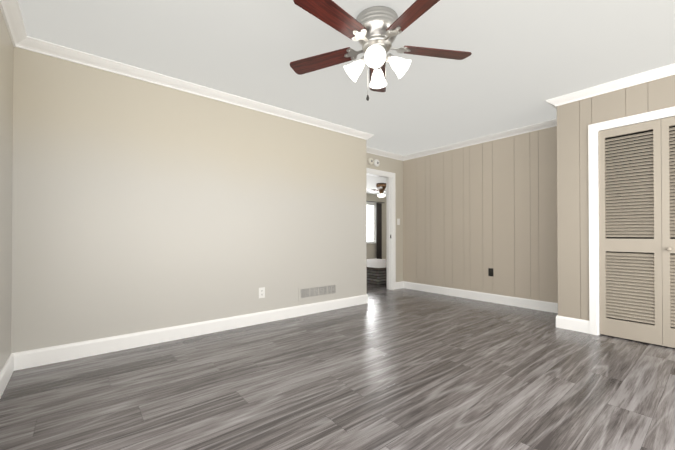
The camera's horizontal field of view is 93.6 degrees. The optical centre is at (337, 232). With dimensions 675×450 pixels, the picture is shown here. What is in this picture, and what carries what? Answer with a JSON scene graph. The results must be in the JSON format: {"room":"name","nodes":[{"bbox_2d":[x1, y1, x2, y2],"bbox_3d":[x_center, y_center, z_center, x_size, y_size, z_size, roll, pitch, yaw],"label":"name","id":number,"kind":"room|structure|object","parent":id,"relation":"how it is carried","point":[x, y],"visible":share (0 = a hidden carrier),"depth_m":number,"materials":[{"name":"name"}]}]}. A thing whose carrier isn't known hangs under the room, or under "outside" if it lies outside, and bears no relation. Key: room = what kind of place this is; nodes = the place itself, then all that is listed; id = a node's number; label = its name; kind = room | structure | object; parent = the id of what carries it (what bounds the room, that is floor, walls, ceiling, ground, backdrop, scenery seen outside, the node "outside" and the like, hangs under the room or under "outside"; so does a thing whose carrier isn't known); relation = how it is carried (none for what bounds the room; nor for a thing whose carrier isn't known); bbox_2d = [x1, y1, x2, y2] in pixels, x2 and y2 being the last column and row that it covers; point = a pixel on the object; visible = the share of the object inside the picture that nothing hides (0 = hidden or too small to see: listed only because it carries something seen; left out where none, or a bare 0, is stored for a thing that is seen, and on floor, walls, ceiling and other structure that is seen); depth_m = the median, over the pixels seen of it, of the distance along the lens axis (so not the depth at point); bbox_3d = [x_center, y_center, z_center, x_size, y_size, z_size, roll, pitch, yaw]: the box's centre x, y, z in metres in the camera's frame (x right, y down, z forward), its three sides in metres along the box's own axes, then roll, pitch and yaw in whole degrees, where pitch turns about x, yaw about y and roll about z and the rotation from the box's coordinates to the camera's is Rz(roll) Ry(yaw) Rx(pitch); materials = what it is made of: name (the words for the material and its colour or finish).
{"room":"empty bedroom","nodes":[
{"label":"empty bedroom","id":0,"kind":"room"},
{"bbox_2d":[0,9,13,371],"bbox_3d":[-0.965,-0.229,0.495,0.120,2.440,4.840,0,-1,-39],"label":"wall","id":1,"kind":"structure","parent":0,"point":[6,106],"depth_m":2.11,"materials":[{"name":"beige paint"}]},
{"bbox_2d":[0,353,15,398],"bbox_3d":[-0.912,0.928,0.529,0.016,0.127,4.600,0,-1,-39],"label":"baseboard","id":2,"kind":"structure","parent":1,"relation":"attached to","point":[7,370],"depth_m":2.10,"materials":[{"name":"white wood"}]},
{"bbox_2d":[0,0,31,49],"bbox_3d":[-0.888,-1.412,0.567,0.078,0.072,4.600,0,-1,-39],"label":"crown molding","id":3,"kind":"structure","parent":1,"relation":"attached to","point":[13,18],"depth_m":2.12,"materials":[{"name":"white wood"}]},
{"bbox_2d":[11,47,359,352],"bbox_3d":[-1.061,-0.205,3.465,3.490,2.440,0.120,0,-1,-39],"label":"wall","id":4,"kind":"structure","parent":0,"point":[139,205],"depth_m":2.91,"materials":[{"name":"beige paint"}]},
{"bbox_2d":[16,294,367,369],"bbox_3d":[-0.954,0.951,3.455,3.596,0.127,0.016,0,-1,-39],"label":"baseboard","id":5,"kind":"structure","parent":4,"relation":"attached to","point":[41,356],"depth_m":2.92,"materials":[{"name":"white wood"}]},
{"bbox_2d":[28,37,373,139],"bbox_3d":[-0.887,-1.389,3.489,3.598,0.072,0.078,0,-1,-39],"label":"crown molding","id":6,"kind":"structure","parent":4,"relation":"attached to","point":[38,46],"depth_m":2.96,"materials":[{"name":"white wood"}]},
{"bbox_2d":[259,287,264,297],"bbox_3d":[-0.847,0.676,3.550,0.072,0.116,0.007,0,-1,-39],"label":"electrical outlet","id":7,"kind":"object","parent":4,"relation":"attached to","point":[262,292],"visible":1,"depth_m":3.55,"materials":[{"name":"white plastic"}]},
{"bbox_2d":[298,282,336,300],"bbox_3d":[-0.239,0.750,4.048,0.610,0.170,0.006,0,-1,-39],"label":"air vent","id":8,"kind":"object","parent":4,"relation":"in","point":[316,291],"visible":1,"depth_m":4.03,"materials":[{"name":"beige metal"}]},
{"bbox_2d":[0,283,674,449],"bbox_3d":[1.380,1.060,5.374,9.940,0.060,9.440,0,-1,-39],"label":"floor","id":9,"kind":"structure","parent":0,"point":[384,368],"depth_m":2.04,"materials":[{"name":"grey wood"}]},
{"bbox_2d":[367,259,386,284],"bbox_3d":[0.944,0.879,7.473,1.800,0.335,1.780,0,-1,-39],"label":"bed","id":10,"kind":"object","parent":9,"relation":"on","point":[377,271],"visible":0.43,"depth_m":6.41,"materials":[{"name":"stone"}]},
{"bbox_2d":[556,315,579,328],"bbox_3d":[2.613,0.953,3.609,0.706,0.127,0.016,0,-1,-39],"label":"baseboard","id":11,"kind":"structure","parent":9,"relation":"on","point":[561,321],"depth_m":3.34,"materials":[{"name":"white wood"}]},
{"bbox_2d":[18,0,674,194],"bbox_3d":[1.380,-1.450,5.394,9.940,0.080,9.440,0,-1,-39],"label":"ceiling","id":12,"kind":"structure","parent":0,"point":[522,63],"depth_m":2.51,"materials":[{"name":"paint"}]},
{"bbox_2d":[366,183,385,197],"bbox_3d":[1.268,-1.181,8.988,1.123,0.400,1.166,0,-1,-39],"label":"ceiling fan","id":13,"kind":"object","parent":12,"relation":"hanging from","point":[381,187],"visible":0.83,"depth_m":8.89,"materials":[{"name":"brown metal"}]},
{"bbox_2d":[290,0,471,100],"bbox_3d":[0.254,-1.157,2.107,1.286,0.557,1.300,0,-1,-39],"label":"ceiling fan","id":14,"kind":"object","parent":12,"relation":"hanging from","point":[374,31],"visible":1,"depth_m":2.04,"materials":[{"name":"brown wood"}]},
{"bbox_2d":[546,63,674,107],"bbox_3d":[3.045,-1.397,2.506,0.078,0.072,2.423,0,-1,-39],"label":"crown molding","id":15,"kind":"structure","parent":12,"relation":"attached to","point":[665,71],"depth_m":3.00,"materials":[{"name":"white wood"}]},
{"bbox_2d":[360,138,366,294],"bbox_3d":[0.175,-0.194,4.805,0.120,2.440,0.630,0,-1,-39],"label":"wall","id":16,"kind":"structure","parent":0,"point":[363,271],"depth_m":4.56,"materials":[{"name":"beige paint"}]},
{"bbox_2d":[366,193,386,258],"bbox_3d":[-0.219,-0.152,10.096,6.450,2.440,0.120,0,-1,-39],"label":"wall","id":17,"kind":"structure","parent":0,"point":[371,250],"depth_m":11.53,"materials":[{"name":"beige paint"}]},
{"bbox_2d":[366,202,375,243],"bbox_3d":[0.866,-0.345,10.919,1.350,1.460,0.120,0,-1,-39],"label":"window","id":18,"kind":"structure","parent":17,"relation":"in","point":[373,204],"depth_m":11.28,"materials":[{"name":"white"}]},
{"bbox_2d":[376,203,381,258],"bbox_3d":[1.478,-0.002,11.297,0.260,2.080,0.067,0,-1,-39],"label":"curtain","id":19,"kind":"object","parent":18,"relation":"hanging from","point":[379,230],"depth_m":11.30,"materials":[{"name":"fabric"}]},
{"bbox_2d":[366,153,402,281],"bbox_3d":[0.625,-0.189,5.502,1.460,2.440,0.120,0,-1,-39],"label":"wall","id":20,"kind":"structure","parent":0,"point":[395,166],"depth_m":5.82,"materials":[{"name":"beige paint"}]},
{"bbox_2d":[368,158,373,164],"bbox_3d":[0.567,-1.205,5.360,0.120,0.120,0.040,0,-1,-39],"label":"smoke detector","id":21,"kind":"object","parent":20,"relation":"attached to","point":[370,161],"visible":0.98,"depth_m":5.34,"materials":[{"name":"beige plastic"}]},
{"bbox_2d":[373,159,379,166],"bbox_3d":[0.679,-1.194,5.451,0.132,0.132,0.040,0,-1,-39],"label":"smoke detector","id":22,"kind":"object","parent":20,"relation":"attached to","point":[376,162],"visible":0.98,"depth_m":5.43,"materials":[{"name":"white plastic"}]},
{"bbox_2d":[366,168,395,289],"bbox_3d":[0.640,-0.024,5.513,0.940,2.110,0.156,0,-1,-39],"label":"trim","id":23,"kind":"structure","parent":20,"relation":"attached to","point":[391,223],"depth_m":5.73,"materials":[{"name":"white wood"}]},
{"bbox_2d":[366,147,403,159],"bbox_3d":[0.653,-1.374,5.407,1.370,0.072,0.078,0,-1,-39],"label":"crown molding","id":24,"kind":"structure","parent":20,"relation":"attached to","point":[368,150],"depth_m":5.53,"materials":[{"name":"white wood"}]},
{"bbox_2d":[605,126,674,327],"bbox_3d":[3.715,-0.210,2.865,0.010,2.438,2.343,0,-1,-39],"label":"louvers","id":25,"kind":"object","parent":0,"point":[634,185],"depth_m":3.46,"materials":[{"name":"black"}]},
{"bbox_3d":[2.892,-0.201,3.978,0.120,2.440,5.350,0,-1,-39],"label":"wall","id":26,"kind":"structure","parent":0,"visible":0},
{"bbox_2d":[400,281,557,312],"bbox_3d":[2.065,0.963,4.872,0.016,0.127,2.665,0,-1,-39],"label":"baseboard","id":27,"kind":"structure","parent":26,"relation":"attached to","point":[487,297],"depth_m":4.69,"materials":[{"name":"white wood"}]},
{"bbox_2d":[401,119,556,160],"bbox_3d":[2.041,-1.378,4.872,0.078,0.072,2.665,0,-1,-39],"label":"crown molding","id":28,"kind":"structure","parent":26,"relation":"attached to","point":[551,123],"depth_m":4.66,"materials":[{"name":"white wood"}]},
{"bbox_2d":[403,126,557,302],"bbox_3d":[2.069,-0.194,4.884,0.006,2.440,2.665,0,-1,-39],"label":"panelling","id":29,"kind":"object","parent":26,"relation":"attached to","point":[472,214],"visible":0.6,"depth_m":4.70,"materials":[{"name":"beige paint"}]},
{"bbox_2d":[488,268,492,275],"bbox_3d":[2.249,0.584,4.647,0.007,0.116,0.072,0,-1,-39],"label":"electrical outlet","id":30,"kind":"object","parent":29,"relation":"attached to","point":[490,271],"visible":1,"depth_m":4.65,"materials":[{"name":"black plastic"}]},
{"bbox_3d":[3.410,-0.211,2.681,0.720,2.440,2.445,0,-1,-39],"label":"wall","id":31,"kind":"structure","parent":0,"visible":0},
{"bbox_2d":[557,75,674,320],"bbox_3d":[3.129,-0.213,2.451,0.006,2.440,2.445,0,-1,-39],"label":"panelling","id":32,"kind":"object","parent":31,"relation":"attached to","point":[575,119],"visible":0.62,"depth_m":3.25,"materials":[{"name":"beige paint"}]},
{"bbox_2d":[598,119,662,345],"bbox_3d":[2.736,-0.002,2.976,0.034,2.002,0.434,0,-1,-39],"label":"closet door","id":33,"kind":"structure","parent":31,"relation":"in","point":[630,290],"depth_m":2.96,"materials":[{"name":"beige paint"}]},
{"bbox_2d":[588,106,674,334],"bbox_3d":[3.160,-0.038,2.478,0.122,2.090,1.890,0,-1,-39],"label":"trim","id":34,"kind":"structure","parent":31,"relation":"attached to","point":[594,294],"depth_m":3.13,"materials":[{"name":"white wood"}]},
{"bbox_2d":[661,116,674,347],"bbox_3d":[2.996,-0.005,2.626,0.074,2.002,0.434,0,-1,-39],"label":"closet door","id":35,"kind":"structure","parent":31,"relation":"in","point":[668,270],"depth_m":2.77,"materials":[{"name":"beige paint"}]}
]}

